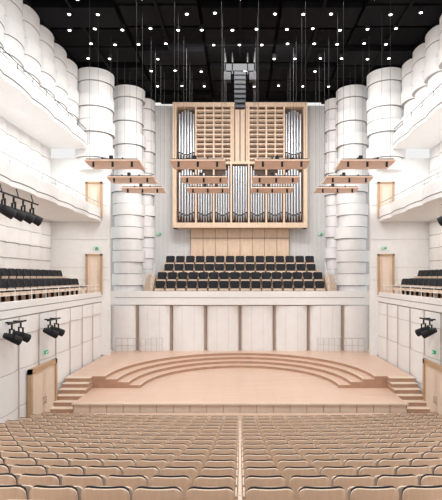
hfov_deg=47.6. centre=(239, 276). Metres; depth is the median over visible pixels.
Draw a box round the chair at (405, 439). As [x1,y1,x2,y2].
[400,437,421,442]
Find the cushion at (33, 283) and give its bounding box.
[29,279,37,287]
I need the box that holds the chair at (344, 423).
[338,421,353,425]
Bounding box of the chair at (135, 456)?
[118,453,147,463]
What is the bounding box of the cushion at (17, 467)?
[14,464,45,470]
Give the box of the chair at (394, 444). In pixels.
[389,442,413,447]
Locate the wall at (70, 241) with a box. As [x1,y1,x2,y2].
[50,158,110,354]
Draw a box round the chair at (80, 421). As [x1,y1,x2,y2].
[78,420,93,423]
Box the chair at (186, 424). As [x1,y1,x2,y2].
[174,422,188,427]
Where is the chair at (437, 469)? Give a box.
[430,465,441,473]
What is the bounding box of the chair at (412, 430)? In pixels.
[397,429,415,433]
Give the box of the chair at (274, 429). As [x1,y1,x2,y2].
[260,428,277,437]
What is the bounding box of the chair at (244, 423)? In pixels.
[241,422,256,430]
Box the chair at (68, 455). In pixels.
[59,452,88,459]
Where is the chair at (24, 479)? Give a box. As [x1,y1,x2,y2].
[18,473,63,486]
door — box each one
[27,358,56,416]
[85,182,101,217]
[85,254,101,294]
[378,182,394,217]
[378,254,394,294]
[423,358,441,414]
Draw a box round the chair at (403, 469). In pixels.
[393,465,431,475]
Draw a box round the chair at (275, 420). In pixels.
[273,419,286,425]
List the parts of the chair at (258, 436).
backrest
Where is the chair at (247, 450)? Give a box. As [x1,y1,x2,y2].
[242,448,267,462]
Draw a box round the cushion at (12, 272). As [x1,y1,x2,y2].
[8,268,16,277]
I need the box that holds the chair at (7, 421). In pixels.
[5,420,20,423]
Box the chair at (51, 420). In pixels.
[48,418,62,422]
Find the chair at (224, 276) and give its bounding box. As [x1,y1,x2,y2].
[219,272,228,281]
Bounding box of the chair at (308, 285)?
[304,281,314,290]
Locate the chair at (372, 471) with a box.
[356,466,393,477]
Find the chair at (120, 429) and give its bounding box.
[111,427,128,432]
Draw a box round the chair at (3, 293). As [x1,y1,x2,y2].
[0,288,9,296]
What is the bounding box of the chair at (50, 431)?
[45,429,64,433]
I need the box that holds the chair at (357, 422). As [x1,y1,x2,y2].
[354,421,369,424]
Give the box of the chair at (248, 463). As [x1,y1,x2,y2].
[242,459,274,491]
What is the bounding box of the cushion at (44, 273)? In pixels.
[41,270,47,275]
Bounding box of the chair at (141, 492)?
[133,486,182,499]
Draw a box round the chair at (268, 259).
[265,256,274,265]
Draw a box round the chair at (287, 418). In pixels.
[285,416,298,421]
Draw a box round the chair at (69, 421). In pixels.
[63,419,78,423]
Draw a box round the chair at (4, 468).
[0,464,13,472]
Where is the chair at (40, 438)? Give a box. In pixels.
[36,436,58,441]
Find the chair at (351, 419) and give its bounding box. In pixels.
[348,418,362,421]
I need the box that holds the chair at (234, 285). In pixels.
[230,281,239,290]
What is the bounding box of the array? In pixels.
[224,53,255,109]
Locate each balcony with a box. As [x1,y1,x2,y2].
[0,46,86,148]
[0,150,100,221]
[0,285,101,318]
[378,285,441,312]
[379,171,441,221]
[393,83,441,148]
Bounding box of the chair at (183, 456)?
[178,453,206,466]
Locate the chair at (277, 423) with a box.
[275,422,289,428]
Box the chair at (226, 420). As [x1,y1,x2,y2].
[224,419,238,427]
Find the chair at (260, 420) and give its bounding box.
[257,419,270,426]
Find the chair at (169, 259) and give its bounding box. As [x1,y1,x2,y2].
[165,256,174,265]
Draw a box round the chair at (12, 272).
[8,268,21,278]
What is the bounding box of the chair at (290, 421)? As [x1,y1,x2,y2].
[288,419,301,424]
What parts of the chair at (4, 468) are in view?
backrest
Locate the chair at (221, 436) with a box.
[218,435,238,455]
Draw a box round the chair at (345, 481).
[331,475,373,492]
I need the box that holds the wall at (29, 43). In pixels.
[0,0,78,124]
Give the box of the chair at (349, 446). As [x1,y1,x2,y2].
[341,443,364,449]
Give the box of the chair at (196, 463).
[171,459,202,475]
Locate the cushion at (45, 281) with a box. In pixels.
[42,279,49,285]
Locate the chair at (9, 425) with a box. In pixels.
[7,424,23,427]
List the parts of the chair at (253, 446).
backrest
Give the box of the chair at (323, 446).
[316,443,340,452]
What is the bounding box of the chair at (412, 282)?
[402,279,415,294]
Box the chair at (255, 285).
[251,281,260,290]
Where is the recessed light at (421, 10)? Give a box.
[418,8,423,13]
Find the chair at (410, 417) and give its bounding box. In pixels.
[407,416,421,419]
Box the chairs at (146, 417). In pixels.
[41,412,438,421]
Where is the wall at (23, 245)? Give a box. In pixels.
[0,116,50,269]
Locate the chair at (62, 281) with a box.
[59,279,73,295]
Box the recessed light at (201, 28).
[199,24,203,30]
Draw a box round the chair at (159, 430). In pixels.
[147,428,164,433]
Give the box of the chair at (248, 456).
[242,453,270,468]
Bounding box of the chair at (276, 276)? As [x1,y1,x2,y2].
[271,272,281,281]
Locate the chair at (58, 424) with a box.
[52,422,68,426]
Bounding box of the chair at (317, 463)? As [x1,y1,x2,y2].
[310,459,342,474]
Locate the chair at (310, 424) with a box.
[307,422,321,427]
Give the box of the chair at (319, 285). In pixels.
[314,281,324,290]
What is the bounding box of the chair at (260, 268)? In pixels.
[255,264,264,276]
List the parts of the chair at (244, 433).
backrest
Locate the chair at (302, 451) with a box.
[297,448,322,458]
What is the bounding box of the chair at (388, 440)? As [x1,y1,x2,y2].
[377,438,399,443]
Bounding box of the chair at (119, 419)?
[117,418,131,421]
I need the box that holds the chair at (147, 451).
[130,448,155,456]
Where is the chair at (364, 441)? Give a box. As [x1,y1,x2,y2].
[355,438,377,444]
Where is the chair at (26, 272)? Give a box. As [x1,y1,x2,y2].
[22,269,38,278]
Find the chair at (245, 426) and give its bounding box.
[241,425,257,434]
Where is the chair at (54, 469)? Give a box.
[48,465,86,475]
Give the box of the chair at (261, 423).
[258,422,272,429]
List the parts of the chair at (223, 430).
backrest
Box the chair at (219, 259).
[215,256,224,264]
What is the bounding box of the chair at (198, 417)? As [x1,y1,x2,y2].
[195,416,208,422]
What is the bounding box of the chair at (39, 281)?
[36,279,52,297]
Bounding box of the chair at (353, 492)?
[347,486,398,499]
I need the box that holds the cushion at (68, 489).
[34,485,77,493]
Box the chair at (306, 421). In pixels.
[303,419,317,424]
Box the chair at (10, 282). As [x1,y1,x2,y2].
[6,279,26,300]
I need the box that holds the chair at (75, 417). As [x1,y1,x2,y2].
[73,416,86,420]
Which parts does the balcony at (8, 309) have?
rail, rail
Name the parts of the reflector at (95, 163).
frame, panel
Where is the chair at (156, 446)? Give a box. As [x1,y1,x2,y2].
[139,443,163,452]
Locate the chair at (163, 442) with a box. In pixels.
[148,439,169,446]
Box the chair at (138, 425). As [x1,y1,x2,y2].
[136,424,152,429]
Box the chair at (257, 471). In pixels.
[243,467,279,486]
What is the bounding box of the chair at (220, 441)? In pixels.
[216,439,237,450]
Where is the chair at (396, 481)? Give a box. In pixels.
[373,474,417,488]
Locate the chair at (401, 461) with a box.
[375,458,409,467]
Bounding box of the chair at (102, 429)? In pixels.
[93,427,110,431]
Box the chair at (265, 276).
[261,272,270,282]
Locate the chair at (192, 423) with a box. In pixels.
[190,422,204,428]
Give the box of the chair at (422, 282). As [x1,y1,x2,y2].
[411,279,425,295]
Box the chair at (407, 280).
[397,279,410,294]
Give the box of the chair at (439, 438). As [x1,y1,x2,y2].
[421,436,441,441]
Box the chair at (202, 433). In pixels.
[200,432,217,441]
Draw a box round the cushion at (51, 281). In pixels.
[48,279,55,286]
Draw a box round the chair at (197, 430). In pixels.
[184,428,200,435]
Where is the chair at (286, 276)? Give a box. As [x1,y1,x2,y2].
[282,272,291,282]
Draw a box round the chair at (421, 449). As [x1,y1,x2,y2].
[403,446,429,452]
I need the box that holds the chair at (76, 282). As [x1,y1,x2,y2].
[73,278,86,293]
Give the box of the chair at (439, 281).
[427,279,441,297]
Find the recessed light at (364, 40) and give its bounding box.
[362,38,366,44]
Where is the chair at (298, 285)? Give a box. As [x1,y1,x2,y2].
[293,281,303,290]
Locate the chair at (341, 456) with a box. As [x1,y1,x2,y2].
[332,453,361,463]
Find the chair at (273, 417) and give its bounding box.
[271,416,284,422]
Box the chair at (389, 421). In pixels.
[386,420,401,423]
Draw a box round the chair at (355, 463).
[343,459,375,469]
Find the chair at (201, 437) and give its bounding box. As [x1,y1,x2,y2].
[197,435,215,444]
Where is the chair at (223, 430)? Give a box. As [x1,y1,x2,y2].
[221,428,238,437]
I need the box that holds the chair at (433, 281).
[422,279,437,297]
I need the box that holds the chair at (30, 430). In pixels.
[27,428,45,432]
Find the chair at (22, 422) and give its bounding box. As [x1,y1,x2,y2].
[21,421,36,424]
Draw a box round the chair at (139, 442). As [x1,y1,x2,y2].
[125,438,146,445]
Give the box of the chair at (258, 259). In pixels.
[255,256,264,264]
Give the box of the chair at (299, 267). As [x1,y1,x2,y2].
[296,264,305,274]
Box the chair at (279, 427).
[277,425,292,431]
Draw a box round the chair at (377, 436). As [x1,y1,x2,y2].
[367,434,387,439]
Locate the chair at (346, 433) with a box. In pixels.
[339,431,358,436]
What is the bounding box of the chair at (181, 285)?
[176,281,186,290]
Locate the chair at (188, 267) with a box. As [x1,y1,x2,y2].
[184,264,193,276]
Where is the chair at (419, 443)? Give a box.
[413,441,437,446]
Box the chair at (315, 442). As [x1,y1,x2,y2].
[310,439,331,446]
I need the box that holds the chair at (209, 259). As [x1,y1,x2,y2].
[205,256,214,265]
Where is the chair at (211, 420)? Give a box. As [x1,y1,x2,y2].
[209,419,222,426]
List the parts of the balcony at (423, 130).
rail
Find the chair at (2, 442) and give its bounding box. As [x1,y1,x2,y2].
[0,440,19,444]
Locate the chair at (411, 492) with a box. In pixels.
[397,485,441,499]
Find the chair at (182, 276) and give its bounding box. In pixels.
[178,272,187,281]
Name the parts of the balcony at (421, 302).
rail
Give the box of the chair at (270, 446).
[268,443,290,454]
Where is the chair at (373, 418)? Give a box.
[363,417,377,421]
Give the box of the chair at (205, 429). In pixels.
[202,428,219,437]
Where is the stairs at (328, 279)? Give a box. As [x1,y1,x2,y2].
[324,262,336,290]
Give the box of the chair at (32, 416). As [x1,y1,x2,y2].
[30,414,43,418]
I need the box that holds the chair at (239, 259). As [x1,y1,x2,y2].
[235,256,244,264]
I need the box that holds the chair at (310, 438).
[305,435,325,441]
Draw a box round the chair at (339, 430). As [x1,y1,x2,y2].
[333,427,350,432]
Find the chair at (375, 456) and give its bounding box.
[361,452,391,460]
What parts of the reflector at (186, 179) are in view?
frame, panel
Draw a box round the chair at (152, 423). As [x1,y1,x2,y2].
[142,421,157,426]
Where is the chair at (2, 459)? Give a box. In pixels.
[0,457,6,463]
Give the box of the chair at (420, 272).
[410,270,423,278]
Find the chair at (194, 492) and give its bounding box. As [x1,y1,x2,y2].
[186,486,234,499]
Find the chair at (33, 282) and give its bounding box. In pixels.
[29,279,46,298]
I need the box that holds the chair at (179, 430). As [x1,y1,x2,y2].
[165,428,182,434]
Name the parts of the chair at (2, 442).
backrest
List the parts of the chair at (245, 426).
backrest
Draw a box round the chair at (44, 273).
[41,270,55,278]
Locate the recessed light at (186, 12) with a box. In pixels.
[184,10,189,15]
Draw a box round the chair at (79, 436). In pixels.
[71,433,91,438]
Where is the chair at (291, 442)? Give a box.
[288,439,309,447]
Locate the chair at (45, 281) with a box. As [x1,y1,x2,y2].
[42,279,57,297]
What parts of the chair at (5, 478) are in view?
backrest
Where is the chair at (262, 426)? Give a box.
[259,425,274,432]
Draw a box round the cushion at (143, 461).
[141,459,168,463]
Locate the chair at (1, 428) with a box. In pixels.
[0,427,9,430]
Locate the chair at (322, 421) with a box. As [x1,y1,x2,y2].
[318,418,332,423]
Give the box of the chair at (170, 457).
[148,453,176,465]
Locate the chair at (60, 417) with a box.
[58,416,72,419]
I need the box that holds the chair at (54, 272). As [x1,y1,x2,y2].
[51,270,65,278]
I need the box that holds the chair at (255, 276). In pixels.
[251,272,260,281]
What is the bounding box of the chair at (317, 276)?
[313,272,322,282]
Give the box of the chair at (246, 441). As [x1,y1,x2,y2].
[242,439,263,450]
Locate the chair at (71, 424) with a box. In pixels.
[69,422,85,426]
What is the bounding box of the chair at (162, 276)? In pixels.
[157,272,166,282]
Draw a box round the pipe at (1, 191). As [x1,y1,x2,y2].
[0,184,38,204]
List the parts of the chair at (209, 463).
backrest, armrest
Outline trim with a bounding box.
[111,291,368,304]
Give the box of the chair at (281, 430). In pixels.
[279,428,295,435]
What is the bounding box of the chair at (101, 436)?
[92,434,112,439]
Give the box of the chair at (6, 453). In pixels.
[1,450,31,457]
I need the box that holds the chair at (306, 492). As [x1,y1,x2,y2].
[297,486,346,499]
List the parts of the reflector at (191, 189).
panel, frame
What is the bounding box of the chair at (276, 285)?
[272,281,282,290]
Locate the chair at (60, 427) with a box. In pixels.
[58,426,75,429]
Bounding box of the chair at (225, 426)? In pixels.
[222,425,238,434]
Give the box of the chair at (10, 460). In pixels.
[5,457,38,464]
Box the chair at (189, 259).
[185,256,194,265]
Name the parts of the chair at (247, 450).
backrest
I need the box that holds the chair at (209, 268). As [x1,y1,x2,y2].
[204,264,213,276]
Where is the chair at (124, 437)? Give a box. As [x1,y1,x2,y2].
[112,434,132,439]
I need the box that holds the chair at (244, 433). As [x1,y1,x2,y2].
[241,432,259,441]
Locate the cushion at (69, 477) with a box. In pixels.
[64,474,102,480]
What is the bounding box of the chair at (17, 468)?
[11,464,49,473]
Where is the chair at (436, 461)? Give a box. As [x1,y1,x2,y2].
[408,457,441,466]
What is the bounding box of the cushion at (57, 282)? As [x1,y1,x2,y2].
[54,279,60,285]
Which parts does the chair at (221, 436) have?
backrest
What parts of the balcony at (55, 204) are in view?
rail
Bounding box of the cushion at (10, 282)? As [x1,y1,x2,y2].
[6,279,15,288]
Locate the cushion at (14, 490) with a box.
[0,485,26,496]
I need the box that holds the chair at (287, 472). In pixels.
[282,466,317,486]
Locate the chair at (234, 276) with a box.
[230,272,239,281]
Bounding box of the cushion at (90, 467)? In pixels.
[89,466,120,469]
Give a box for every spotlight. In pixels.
[0,193,15,218]
[2,324,22,344]
[6,197,25,221]
[12,323,30,342]
[16,200,34,223]
[26,203,42,225]
[43,321,58,338]
[49,320,64,336]
[415,320,430,336]
[421,321,436,338]
[437,216,441,225]
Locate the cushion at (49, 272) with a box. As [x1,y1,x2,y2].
[46,270,52,275]
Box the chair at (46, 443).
[42,441,66,446]
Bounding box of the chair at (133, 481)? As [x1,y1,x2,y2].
[106,475,148,492]
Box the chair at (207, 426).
[205,425,220,432]
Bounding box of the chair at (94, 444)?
[90,442,114,448]
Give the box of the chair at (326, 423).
[322,421,337,426]
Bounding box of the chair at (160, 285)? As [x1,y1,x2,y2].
[155,281,165,290]
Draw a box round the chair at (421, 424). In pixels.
[411,422,427,426]
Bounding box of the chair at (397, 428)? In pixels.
[387,426,404,430]
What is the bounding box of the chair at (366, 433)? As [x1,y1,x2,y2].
[359,430,377,435]
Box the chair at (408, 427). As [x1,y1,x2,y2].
[404,426,421,429]
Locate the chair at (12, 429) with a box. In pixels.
[9,427,26,431]
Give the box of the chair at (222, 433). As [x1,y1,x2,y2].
[220,432,238,441]
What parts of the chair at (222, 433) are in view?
backrest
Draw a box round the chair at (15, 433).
[11,431,31,436]
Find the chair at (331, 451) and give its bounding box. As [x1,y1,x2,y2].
[324,448,349,456]
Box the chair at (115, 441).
[102,438,124,444]
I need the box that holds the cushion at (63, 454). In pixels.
[61,452,86,457]
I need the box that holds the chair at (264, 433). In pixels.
[262,432,279,441]
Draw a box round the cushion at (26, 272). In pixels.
[22,269,30,277]
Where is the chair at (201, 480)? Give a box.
[194,475,236,499]
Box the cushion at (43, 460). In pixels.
[40,457,68,463]
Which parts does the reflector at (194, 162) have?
frame, panel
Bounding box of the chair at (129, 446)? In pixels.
[115,443,138,449]
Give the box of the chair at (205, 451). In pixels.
[184,448,209,459]
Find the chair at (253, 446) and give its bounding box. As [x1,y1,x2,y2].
[242,444,265,456]
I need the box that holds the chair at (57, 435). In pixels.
[51,433,71,437]
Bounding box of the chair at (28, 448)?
[23,445,50,451]
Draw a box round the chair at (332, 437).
[326,435,346,442]
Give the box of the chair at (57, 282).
[54,279,68,295]
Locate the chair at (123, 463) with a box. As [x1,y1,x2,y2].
[104,459,136,469]
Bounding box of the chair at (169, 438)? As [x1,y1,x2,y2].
[154,435,174,441]
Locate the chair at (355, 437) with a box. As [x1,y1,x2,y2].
[347,434,367,439]
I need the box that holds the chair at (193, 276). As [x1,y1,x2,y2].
[188,272,197,282]
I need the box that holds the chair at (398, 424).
[394,422,410,426]
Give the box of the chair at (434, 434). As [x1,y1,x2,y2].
[429,432,441,436]
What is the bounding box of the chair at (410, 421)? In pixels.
[401,419,416,423]
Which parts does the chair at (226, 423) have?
backrest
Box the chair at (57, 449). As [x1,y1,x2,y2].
[50,446,76,452]
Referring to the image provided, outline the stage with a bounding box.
[50,351,429,422]
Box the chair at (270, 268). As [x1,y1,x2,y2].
[266,264,275,276]
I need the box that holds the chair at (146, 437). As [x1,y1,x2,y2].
[133,435,153,442]
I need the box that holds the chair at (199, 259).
[195,256,204,265]
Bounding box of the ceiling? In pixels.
[23,0,441,103]
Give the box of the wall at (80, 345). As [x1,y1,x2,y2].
[0,302,102,422]
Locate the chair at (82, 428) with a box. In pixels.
[75,426,92,430]
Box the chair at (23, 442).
[18,440,42,445]
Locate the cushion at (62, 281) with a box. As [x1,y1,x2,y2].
[59,279,65,284]
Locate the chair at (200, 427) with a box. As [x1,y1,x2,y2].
[187,425,202,431]
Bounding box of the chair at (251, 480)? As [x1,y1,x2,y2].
[243,475,285,499]
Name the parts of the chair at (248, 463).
armrest, backrest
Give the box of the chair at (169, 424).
[158,422,172,427]
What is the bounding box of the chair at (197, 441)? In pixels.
[193,439,214,450]
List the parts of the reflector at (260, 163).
panel, frame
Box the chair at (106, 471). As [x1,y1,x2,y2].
[86,466,123,477]
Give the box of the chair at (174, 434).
[160,431,178,438]
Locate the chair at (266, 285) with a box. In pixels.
[261,281,271,290]
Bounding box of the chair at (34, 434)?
[31,432,50,436]
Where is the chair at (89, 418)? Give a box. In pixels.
[87,417,101,420]
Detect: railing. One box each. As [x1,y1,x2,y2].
[116,337,161,351]
[318,337,363,351]
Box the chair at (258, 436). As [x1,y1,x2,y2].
[241,435,261,455]
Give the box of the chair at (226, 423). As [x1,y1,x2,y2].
[223,422,238,430]
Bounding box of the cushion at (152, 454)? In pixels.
[150,453,175,455]
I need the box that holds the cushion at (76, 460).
[74,458,101,463]
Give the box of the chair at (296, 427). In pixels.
[294,425,309,431]
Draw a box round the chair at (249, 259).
[245,256,254,264]
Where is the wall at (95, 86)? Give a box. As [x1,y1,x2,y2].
[75,67,114,174]
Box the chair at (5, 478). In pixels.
[0,473,21,484]
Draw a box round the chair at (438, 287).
[433,286,441,292]
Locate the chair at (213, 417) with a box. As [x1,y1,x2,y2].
[210,416,223,423]
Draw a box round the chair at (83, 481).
[62,474,106,488]
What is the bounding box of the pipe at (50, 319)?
[44,317,60,321]
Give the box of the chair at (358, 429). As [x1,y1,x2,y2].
[351,427,368,432]
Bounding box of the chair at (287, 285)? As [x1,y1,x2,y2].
[283,281,292,290]
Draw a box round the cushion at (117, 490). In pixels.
[84,486,129,494]
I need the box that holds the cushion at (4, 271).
[0,268,9,278]
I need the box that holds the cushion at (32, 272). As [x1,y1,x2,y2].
[29,269,36,277]
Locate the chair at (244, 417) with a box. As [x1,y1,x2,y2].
[241,416,254,424]
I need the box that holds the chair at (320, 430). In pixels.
[315,428,332,433]
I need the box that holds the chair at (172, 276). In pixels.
[167,272,177,282]
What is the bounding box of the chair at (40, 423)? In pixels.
[36,421,52,425]
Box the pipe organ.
[173,102,306,228]
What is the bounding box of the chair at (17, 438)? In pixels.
[15,436,36,440]
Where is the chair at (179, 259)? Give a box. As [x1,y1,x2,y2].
[175,256,184,265]
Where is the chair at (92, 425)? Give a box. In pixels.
[85,423,101,427]
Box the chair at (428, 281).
[416,279,431,296]
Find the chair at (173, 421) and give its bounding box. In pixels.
[162,419,176,424]
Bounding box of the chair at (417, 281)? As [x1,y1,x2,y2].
[406,279,420,295]
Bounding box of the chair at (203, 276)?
[198,272,208,281]
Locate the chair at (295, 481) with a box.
[289,475,329,499]
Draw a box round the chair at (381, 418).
[378,417,392,420]
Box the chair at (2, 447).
[0,445,24,450]
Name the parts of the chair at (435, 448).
backrest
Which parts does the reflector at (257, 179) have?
panel, frame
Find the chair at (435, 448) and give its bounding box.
[429,446,441,451]
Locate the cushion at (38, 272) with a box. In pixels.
[35,269,42,277]
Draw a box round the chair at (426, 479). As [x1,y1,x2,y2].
[416,474,441,485]
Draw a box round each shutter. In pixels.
[197,107,212,157]
[215,110,229,160]
[250,110,264,160]
[267,107,282,155]
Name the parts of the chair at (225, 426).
backrest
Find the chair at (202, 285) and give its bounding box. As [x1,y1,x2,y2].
[197,281,207,290]
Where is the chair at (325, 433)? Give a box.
[320,431,338,437]
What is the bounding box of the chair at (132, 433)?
[121,431,140,436]
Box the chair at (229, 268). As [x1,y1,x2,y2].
[225,264,234,277]
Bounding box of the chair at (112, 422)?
[110,421,125,424]
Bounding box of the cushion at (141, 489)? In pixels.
[136,486,181,492]
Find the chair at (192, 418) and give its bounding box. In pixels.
[181,416,194,421]
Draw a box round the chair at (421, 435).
[408,433,428,437]
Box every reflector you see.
[84,0,146,168]
[106,48,158,183]
[121,184,167,192]
[170,0,225,168]
[180,48,227,183]
[186,184,228,192]
[251,184,293,192]
[252,48,299,183]
[254,0,309,168]
[312,184,358,192]
[321,48,373,183]
[333,0,395,168]
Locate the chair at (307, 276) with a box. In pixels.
[302,272,312,282]
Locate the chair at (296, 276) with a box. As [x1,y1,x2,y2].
[292,272,301,281]
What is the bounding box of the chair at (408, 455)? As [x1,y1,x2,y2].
[391,452,420,459]
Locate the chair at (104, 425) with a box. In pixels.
[102,424,118,427]
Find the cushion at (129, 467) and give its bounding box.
[126,466,158,469]
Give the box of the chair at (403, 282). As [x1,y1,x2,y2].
[393,278,406,293]
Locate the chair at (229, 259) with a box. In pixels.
[225,256,234,264]
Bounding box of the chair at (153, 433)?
[141,431,159,437]
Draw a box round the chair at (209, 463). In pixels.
[205,459,237,491]
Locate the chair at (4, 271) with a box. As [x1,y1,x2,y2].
[0,268,14,279]
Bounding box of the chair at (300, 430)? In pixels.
[297,428,314,434]
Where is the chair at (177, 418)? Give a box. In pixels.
[166,416,179,421]
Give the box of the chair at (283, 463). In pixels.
[277,459,308,475]
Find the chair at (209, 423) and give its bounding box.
[207,422,221,429]
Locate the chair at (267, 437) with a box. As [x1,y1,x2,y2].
[264,435,282,444]
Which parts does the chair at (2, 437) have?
backrest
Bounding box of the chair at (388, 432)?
[378,430,396,434]
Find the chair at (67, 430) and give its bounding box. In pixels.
[64,429,82,433]
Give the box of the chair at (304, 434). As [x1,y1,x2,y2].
[301,431,319,438]
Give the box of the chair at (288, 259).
[285,256,294,265]
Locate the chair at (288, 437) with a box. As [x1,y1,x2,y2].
[285,435,303,443]
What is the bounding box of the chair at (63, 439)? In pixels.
[58,437,79,442]
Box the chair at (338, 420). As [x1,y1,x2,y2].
[333,418,347,422]
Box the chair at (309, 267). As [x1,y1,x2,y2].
[306,264,315,274]
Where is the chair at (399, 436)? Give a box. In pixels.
[388,433,408,438]
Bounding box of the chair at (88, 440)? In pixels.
[80,438,102,443]
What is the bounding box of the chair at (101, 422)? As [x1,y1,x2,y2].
[94,420,109,424]
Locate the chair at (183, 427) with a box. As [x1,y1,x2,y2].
[170,425,185,431]
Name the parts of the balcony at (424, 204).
rail, rail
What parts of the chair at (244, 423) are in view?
backrest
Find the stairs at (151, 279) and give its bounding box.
[143,262,155,290]
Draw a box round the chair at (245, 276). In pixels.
[240,272,249,281]
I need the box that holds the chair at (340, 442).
[333,438,354,445]
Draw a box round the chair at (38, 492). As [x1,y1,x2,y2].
[29,485,82,499]
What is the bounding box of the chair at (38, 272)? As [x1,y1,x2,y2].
[35,269,50,278]
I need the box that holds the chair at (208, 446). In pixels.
[189,443,211,454]
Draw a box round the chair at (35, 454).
[30,451,59,458]
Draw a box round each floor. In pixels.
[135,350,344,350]
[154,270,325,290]
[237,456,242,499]
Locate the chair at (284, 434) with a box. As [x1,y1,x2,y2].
[282,432,299,439]
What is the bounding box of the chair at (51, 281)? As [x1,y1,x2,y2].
[48,279,63,296]
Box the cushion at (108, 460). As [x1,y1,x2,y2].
[107,459,134,462]
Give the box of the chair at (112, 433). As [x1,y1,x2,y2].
[102,430,120,435]
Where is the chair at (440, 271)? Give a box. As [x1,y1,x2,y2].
[429,269,441,278]
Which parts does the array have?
rig frame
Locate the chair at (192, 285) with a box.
[187,281,196,290]
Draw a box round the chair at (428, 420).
[417,418,431,422]
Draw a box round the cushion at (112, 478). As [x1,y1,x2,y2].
[109,475,146,481]
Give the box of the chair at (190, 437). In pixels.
[176,435,194,443]
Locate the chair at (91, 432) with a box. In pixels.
[83,430,101,434]
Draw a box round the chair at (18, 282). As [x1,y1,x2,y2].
[14,279,33,300]
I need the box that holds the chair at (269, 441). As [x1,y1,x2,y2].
[265,439,286,450]
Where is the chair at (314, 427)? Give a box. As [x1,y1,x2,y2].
[311,425,326,430]
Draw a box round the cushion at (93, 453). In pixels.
[90,452,115,455]
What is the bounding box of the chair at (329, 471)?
[319,466,355,485]
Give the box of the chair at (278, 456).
[273,453,301,466]
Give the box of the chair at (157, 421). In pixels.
[147,418,161,423]
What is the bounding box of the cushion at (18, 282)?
[14,279,23,288]
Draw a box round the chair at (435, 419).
[431,418,441,421]
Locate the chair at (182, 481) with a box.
[150,475,190,499]
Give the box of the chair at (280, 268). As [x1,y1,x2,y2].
[276,264,285,274]
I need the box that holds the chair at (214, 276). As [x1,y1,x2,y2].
[209,272,218,282]
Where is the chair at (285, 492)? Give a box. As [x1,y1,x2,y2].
[245,486,293,499]
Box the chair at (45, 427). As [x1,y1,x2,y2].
[41,425,57,429]
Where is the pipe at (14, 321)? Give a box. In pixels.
[5,320,26,324]
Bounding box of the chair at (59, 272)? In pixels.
[56,270,69,278]
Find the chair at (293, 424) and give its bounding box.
[291,422,305,427]
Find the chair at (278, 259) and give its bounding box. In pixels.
[275,256,284,265]
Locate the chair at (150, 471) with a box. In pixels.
[124,466,160,485]
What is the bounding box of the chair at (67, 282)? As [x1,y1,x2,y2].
[64,279,77,294]
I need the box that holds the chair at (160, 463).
[137,459,169,474]
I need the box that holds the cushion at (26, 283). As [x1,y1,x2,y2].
[22,279,30,287]
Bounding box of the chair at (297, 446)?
[292,443,315,452]
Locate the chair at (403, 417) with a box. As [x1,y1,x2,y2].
[393,416,406,420]
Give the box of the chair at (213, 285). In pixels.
[208,281,218,290]
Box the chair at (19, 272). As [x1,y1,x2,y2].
[15,269,32,278]
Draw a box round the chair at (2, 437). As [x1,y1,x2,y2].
[0,435,14,439]
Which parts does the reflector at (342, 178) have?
panel, frame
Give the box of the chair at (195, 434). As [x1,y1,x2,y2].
[180,432,197,439]
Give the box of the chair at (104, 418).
[102,417,116,421]
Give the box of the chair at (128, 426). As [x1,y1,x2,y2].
[119,424,135,428]
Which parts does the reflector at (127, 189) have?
frame, panel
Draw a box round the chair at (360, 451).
[350,447,376,454]
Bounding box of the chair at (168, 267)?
[164,264,173,274]
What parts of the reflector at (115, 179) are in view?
frame, panel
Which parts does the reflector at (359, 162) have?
panel, frame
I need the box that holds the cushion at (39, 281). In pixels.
[36,279,43,285]
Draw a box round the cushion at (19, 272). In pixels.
[15,269,23,277]
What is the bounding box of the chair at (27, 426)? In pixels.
[24,424,40,428]
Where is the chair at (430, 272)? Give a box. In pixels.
[419,270,433,278]
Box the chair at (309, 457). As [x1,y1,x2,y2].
[303,453,331,465]
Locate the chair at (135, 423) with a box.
[126,421,141,425]
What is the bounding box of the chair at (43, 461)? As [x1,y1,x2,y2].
[38,457,71,466]
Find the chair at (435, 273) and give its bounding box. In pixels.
[424,270,438,278]
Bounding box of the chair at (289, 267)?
[286,264,295,276]
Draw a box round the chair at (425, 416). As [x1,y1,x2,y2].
[422,415,435,418]
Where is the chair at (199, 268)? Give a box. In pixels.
[194,264,203,274]
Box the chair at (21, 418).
[18,417,32,420]
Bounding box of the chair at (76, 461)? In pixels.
[70,458,104,467]
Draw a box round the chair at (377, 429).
[369,427,386,431]
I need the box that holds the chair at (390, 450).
[376,447,403,453]
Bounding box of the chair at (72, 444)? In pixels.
[66,442,90,447]
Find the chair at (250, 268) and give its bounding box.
[245,264,254,277]
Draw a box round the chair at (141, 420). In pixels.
[132,418,146,422]
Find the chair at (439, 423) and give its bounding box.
[427,421,441,425]
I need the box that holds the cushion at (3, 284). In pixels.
[0,279,7,290]
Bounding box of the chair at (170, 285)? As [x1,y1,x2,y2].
[165,281,175,290]
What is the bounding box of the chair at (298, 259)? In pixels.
[295,256,304,265]
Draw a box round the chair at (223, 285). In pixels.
[219,281,228,290]
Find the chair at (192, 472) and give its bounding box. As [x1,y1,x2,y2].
[162,466,197,486]
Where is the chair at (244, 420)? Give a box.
[241,419,255,427]
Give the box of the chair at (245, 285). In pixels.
[240,281,249,290]
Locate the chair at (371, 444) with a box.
[365,442,389,448]
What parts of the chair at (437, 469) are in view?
backrest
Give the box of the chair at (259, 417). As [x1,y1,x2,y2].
[256,416,269,423]
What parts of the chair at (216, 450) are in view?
backrest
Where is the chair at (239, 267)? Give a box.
[235,264,244,276]
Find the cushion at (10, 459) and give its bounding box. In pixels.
[8,457,35,461]
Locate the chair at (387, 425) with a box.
[378,423,394,427]
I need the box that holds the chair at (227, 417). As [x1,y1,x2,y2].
[225,416,238,424]
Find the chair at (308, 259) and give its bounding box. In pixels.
[305,256,314,265]
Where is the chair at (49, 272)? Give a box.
[46,270,60,278]
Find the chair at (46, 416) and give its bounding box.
[44,415,57,418]
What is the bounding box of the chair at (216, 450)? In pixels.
[212,448,237,462]
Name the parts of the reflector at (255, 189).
panel, frame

